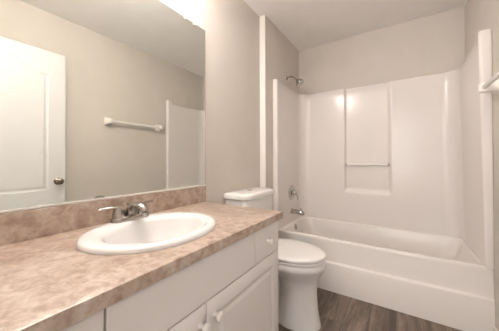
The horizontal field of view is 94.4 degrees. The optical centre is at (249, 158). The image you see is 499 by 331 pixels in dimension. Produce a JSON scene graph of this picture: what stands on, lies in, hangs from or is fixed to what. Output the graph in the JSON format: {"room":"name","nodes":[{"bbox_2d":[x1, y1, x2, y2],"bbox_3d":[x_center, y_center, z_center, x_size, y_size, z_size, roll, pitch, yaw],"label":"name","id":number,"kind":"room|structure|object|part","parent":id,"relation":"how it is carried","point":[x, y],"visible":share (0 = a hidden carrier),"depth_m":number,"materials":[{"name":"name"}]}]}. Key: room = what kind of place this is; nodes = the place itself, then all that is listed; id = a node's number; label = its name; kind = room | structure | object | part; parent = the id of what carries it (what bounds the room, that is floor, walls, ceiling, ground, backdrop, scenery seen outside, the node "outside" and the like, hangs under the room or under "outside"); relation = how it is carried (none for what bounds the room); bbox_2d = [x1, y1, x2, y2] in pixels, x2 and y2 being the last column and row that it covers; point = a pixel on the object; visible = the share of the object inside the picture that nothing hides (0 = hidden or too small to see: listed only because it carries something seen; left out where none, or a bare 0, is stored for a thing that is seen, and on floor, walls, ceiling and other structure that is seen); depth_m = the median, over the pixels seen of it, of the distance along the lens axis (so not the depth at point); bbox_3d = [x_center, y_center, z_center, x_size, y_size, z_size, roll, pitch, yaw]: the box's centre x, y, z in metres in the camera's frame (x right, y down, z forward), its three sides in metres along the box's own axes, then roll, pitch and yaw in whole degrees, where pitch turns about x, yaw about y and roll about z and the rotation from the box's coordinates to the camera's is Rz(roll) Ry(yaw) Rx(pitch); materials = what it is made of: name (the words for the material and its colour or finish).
{"room":"bathroom","nodes":[
{"label":"bathroom","id":0,"kind":"room"},
{"bbox_2d":[160,0,259,203],"bbox_3d":[-0.629,-0.107,1.141,0.120,2.440,4.431,0,0,33],"label":"wall","id":1,"kind":"structure","parent":0,"point":[232,28],"depth_m":1.76,"materials":[{"name":"beige paint"}]},
{"bbox_2d":[0,0,205,213],"bbox_3d":[-0.597,-0.340,1.072,0.010,1.038,1.119,0,0,33],"label":"wall mirror","id":2,"kind":"object","parent":1,"relation":"attached to","point":[100,99],"visible":1,"depth_m":0.98,"materials":[{"name":"silver mirror"}]},
{"bbox_2d":[0,186,205,245],"bbox_3d":[-0.598,0.230,1.055,0.020,0.101,1.123,0,0,33],"label":"backsplash","id":3,"kind":"structure","parent":1,"relation":"attached to","point":[18,226],"depth_m":0.91,"materials":[{"name":"beige laminate"}]},
{"bbox_2d":[265,15,298,209],"bbox_3d":[0.355,-0.103,2.498,0.058,2.440,0.843,0,0,33],"label":"wall","id":4,"kind":"structure","parent":0,"point":[281,56],"depth_m":2.25,"materials":[{"name":"beige paint"}]},
{"bbox_2d":[260,15,265,187],"bbox_3d":[0.124,-0.104,2.140,0.058,2.440,0.008,0,0,33],"label":"trim","id":5,"kind":"structure","parent":4,"relation":"attached to","point":[262,18],"depth_m":2.14,"materials":[{"name":"white paint"}]},
{"bbox_2d":[286,75,303,86],"bbox_3d":[0.490,-0.839,2.482,0.193,0.149,0.090,0,0,33],"label":"shower head","id":6,"kind":"object","parent":4,"relation":"attached to","point":[299,82],"visible":1,"depth_m":2.45,"materials":[{"name":"silver metal"}]},
{"bbox_2d":[244,0,466,50],"bbox_3d":[0.079,-1.372,0.687,1.815,0.080,4.431,0,0,33],"label":"ceiling","id":7,"kind":"structure","parent":0,"point":[306,24],"depth_m":2.13,"materials":[{"name":"paint"}]},
{"bbox_2d":[279,287,461,330],"bbox_3d":[0.086,1.148,0.673,1.815,0.080,4.431,0,0,33],"label":"floor","id":8,"kind":"structure","parent":0,"point":[337,312],"depth_m":1.60,"materials":[{"name":"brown wood"}]},
{"bbox_2d":[62,221,278,330],"bbox_3d":[-0.359,0.713,0.895,0.585,0.796,1.093,0,0,33],"label":"vanity cabinet","id":9,"kind":"object","parent":8,"relation":"on","point":[234,287],"visible":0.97,"depth_m":0.79,"materials":[{"name":"white wood"}]},
{"bbox_3d":[-0.383,0.396,0.403,0.017,0.151,0.236,0,0,33],"label":"drawer","id":10,"kind":"part","parent":9,"relation":"part of","materials":[{"name":"white wood"}]},
{"bbox_2d":[0,186,282,330],"bbox_3d":[-0.365,0.246,0.904,0.572,0.136,1.123,0,0,33],"label":"countertop","id":11,"kind":"structure","parent":9,"relation":"on","point":[47,283],"depth_m":0.64,"materials":[{"name":"beige laminate"}]},
{"bbox_2d":[98,200,152,223],"bbox_3d":[-0.480,0.222,0.977,0.142,0.080,0.241,0,0,33],"label":"faucet","id":12,"kind":"object","parent":11,"relation":"on","point":[136,210],"visible":1,"depth_m":0.95,"materials":[{"name":"silver metal"}]},
{"bbox_3d":[-0.568,0.205,0.933,0.018,0.018,0.071,0,0,43],"label":"lever","id":13,"kind":"part","parent":12,"relation":"part of","materials":[{"name":"silver metal"}]},
{"bbox_3d":[-0.542,0.223,0.956,0.050,0.054,0.050,0,0,33],"label":"handle","id":14,"kind":"part","parent":12,"relation":"part of","materials":[{"name":"silver metal"}]},
{"bbox_3d":[-0.513,0.252,0.999,0.054,0.020,0.162,0,0,33],"label":"plate","id":15,"kind":"part","parent":12,"relation":"part of","materials":[{"name":"silver metal"}]},
{"bbox_3d":[-0.480,0.222,0.977,0.142,0.078,0.050,0,0,33],"label":"spout","id":16,"kind":"part","parent":12,"relation":"part of","materials":[{"name":"silver metal"}]},
{"bbox_2d":[76,212,215,254],"bbox_3d":[-0.366,0.344,0.903,0.430,0.166,0.508,0,0,33],"label":"sink","id":17,"kind":"object","parent":11,"relation":"in","point":[158,231],"visible":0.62,"depth_m":0.91,"materials":[{"name":"white ceramic"}]},
{"bbox_3d":[-0.297,0.742,0.533,0.017,0.532,0.549,0,0,33],"label":"cabinet door","id":18,"kind":"part","parent":9,"relation":"part of","materials":[{"name":"white wood"}]},
{"bbox_3d":[-0.142,0.533,0.727,0.037,0.033,0.033,0,0,33],"label":"knob","id":19,"kind":"part","parent":9,"relation":"part of","materials":[{"name":"white plastic"}]},
{"bbox_3d":[-0.106,0.533,0.784,0.037,0.033,0.033,0,0,33],"label":"knob","id":20,"kind":"part","parent":9,"relation":"part of","materials":[{"name":"white plastic"}]},
{"bbox_3d":[0.001,0.744,0.992,0.017,0.532,0.539,0,0,33],"label":"cabinet door","id":21,"kind":"part","parent":9,"relation":"part of","materials":[{"name":"white wood"}]},
{"bbox_3d":[0.084,0.399,1.124,0.017,0.151,0.230,0,0,33],"label":"drawer","id":22,"kind":"part","parent":9,"relation":"part of","materials":[{"name":"white wood"}]},
{"bbox_3d":[0.102,0.396,1.106,0.037,0.033,0.033,0,0,33],"label":"knob","id":23,"kind":"part","parent":9,"relation":"part of","materials":[{"name":"white plastic"}]},
{"bbox_2d":[224,187,325,330],"bbox_3d":[0.212,0.679,1.679,0.672,0.868,0.452,0,0,33],"label":"toilet","id":24,"kind":"object","parent":8,"relation":"on","point":[301,264],"visible":0.59,"depth_m":1.51,"materials":[{"name":"ceramic"}]},
{"bbox_3d":[0.019,0.272,1.806,0.215,0.044,0.452,0,0,33],"label":"tank lid","id":25,"kind":"part","parent":24,"relation":"part of","materials":[{"name":"ceramic"}]},
{"bbox_3d":[0.016,0.486,1.807,0.192,0.383,0.424,0,0,33],"label":"tank","id":26,"kind":"part","parent":24,"relation":"part of","materials":[{"name":"ceramic"}]},
{"bbox_3d":[0.298,0.668,1.624,0.459,0.016,0.368,0,0,33],"label":"seat","id":27,"kind":"part","parent":24,"relation":"part of","materials":[{"name":"white plastic"}]},
{"bbox_3d":[0.297,0.641,1.624,0.468,0.024,0.374,0,0,33],"label":"lid","id":28,"kind":"part","parent":24,"relation":"part of","materials":[{"name":"white plastic"}]},
{"bbox_2d":[273,29,494,330],"bbox_3d":[1.052,0.159,2.123,1.517,1.908,0.714,0,0,33],"label":"shower","id":29,"kind":"object","parent":8,"relation":"on","point":[393,180],"visible":0.95,"depth_m":2.11,"materials":[{"name":"white plastic"}]},
{"bbox_2d":[288,185,297,199],"bbox_3d":[0.484,0.369,2.481,0.071,0.167,0.167,0,0,33],"label":"shower valve","id":30,"kind":"object","parent":29,"relation":"attached to","point":[291,192],"visible":1,"depth_m":2.47,"materials":[{"name":"silver metal"}]},
{"bbox_2d":[290,208,304,215],"bbox_3d":[0.516,0.566,2.459,0.146,0.074,0.062,0,0,33],"label":"tub spout","id":31,"kind":"object","parent":29,"relation":"attached to","point":[293,211],"visible":1,"depth_m":2.44,"materials":[{"name":"silver metal"}]},
{"bbox_2d":[278,217,494,330],"bbox_3d":[1.054,0.899,2.119,1.517,0.428,0.714,0,0,33],"label":"tub","id":32,"kind":"object","parent":29,"relation":"in","point":[437,277],"depth_m":1.75,"materials":[{"name":"white plastic"}]},
{"bbox_2d":[299,6,464,93],"bbox_3d":[1.254,-0.105,2.490,1.575,2.440,0.120,0,0,33],"label":"wall","id":33,"kind":"structure","parent":0,"point":[432,44],"depth_m":2.33,"materials":[{"name":"beige paint"}]},
{"bbox_2d":[464,0,498,330],"bbox_3d":[0.794,-0.117,0.220,0.120,2.440,4.431,0,0,33],"label":"wall","id":34,"kind":"structure","parent":0,"point":[480,15],"depth_m":1.41,"materials":[{"name":"beige paint"}]},
{"bbox_2d":[478,71,498,93],"bbox_3d":[1.224,-0.415,1.083,0.090,0.085,0.685,0,0,33],"label":"towel bar","id":35,"kind":"object","parent":34,"relation":"attached to","point":[492,85],"visible":1,"depth_m":1.31,"materials":[{"name":"white plastic"}]},
{"bbox_3d":[1.392,-0.414,1.342,0.090,0.085,0.068,0,0,33],"label":"post","id":36,"kind":"part","parent":35,"relation":"part of","materials":[{"name":"white plastic"}]}
]}

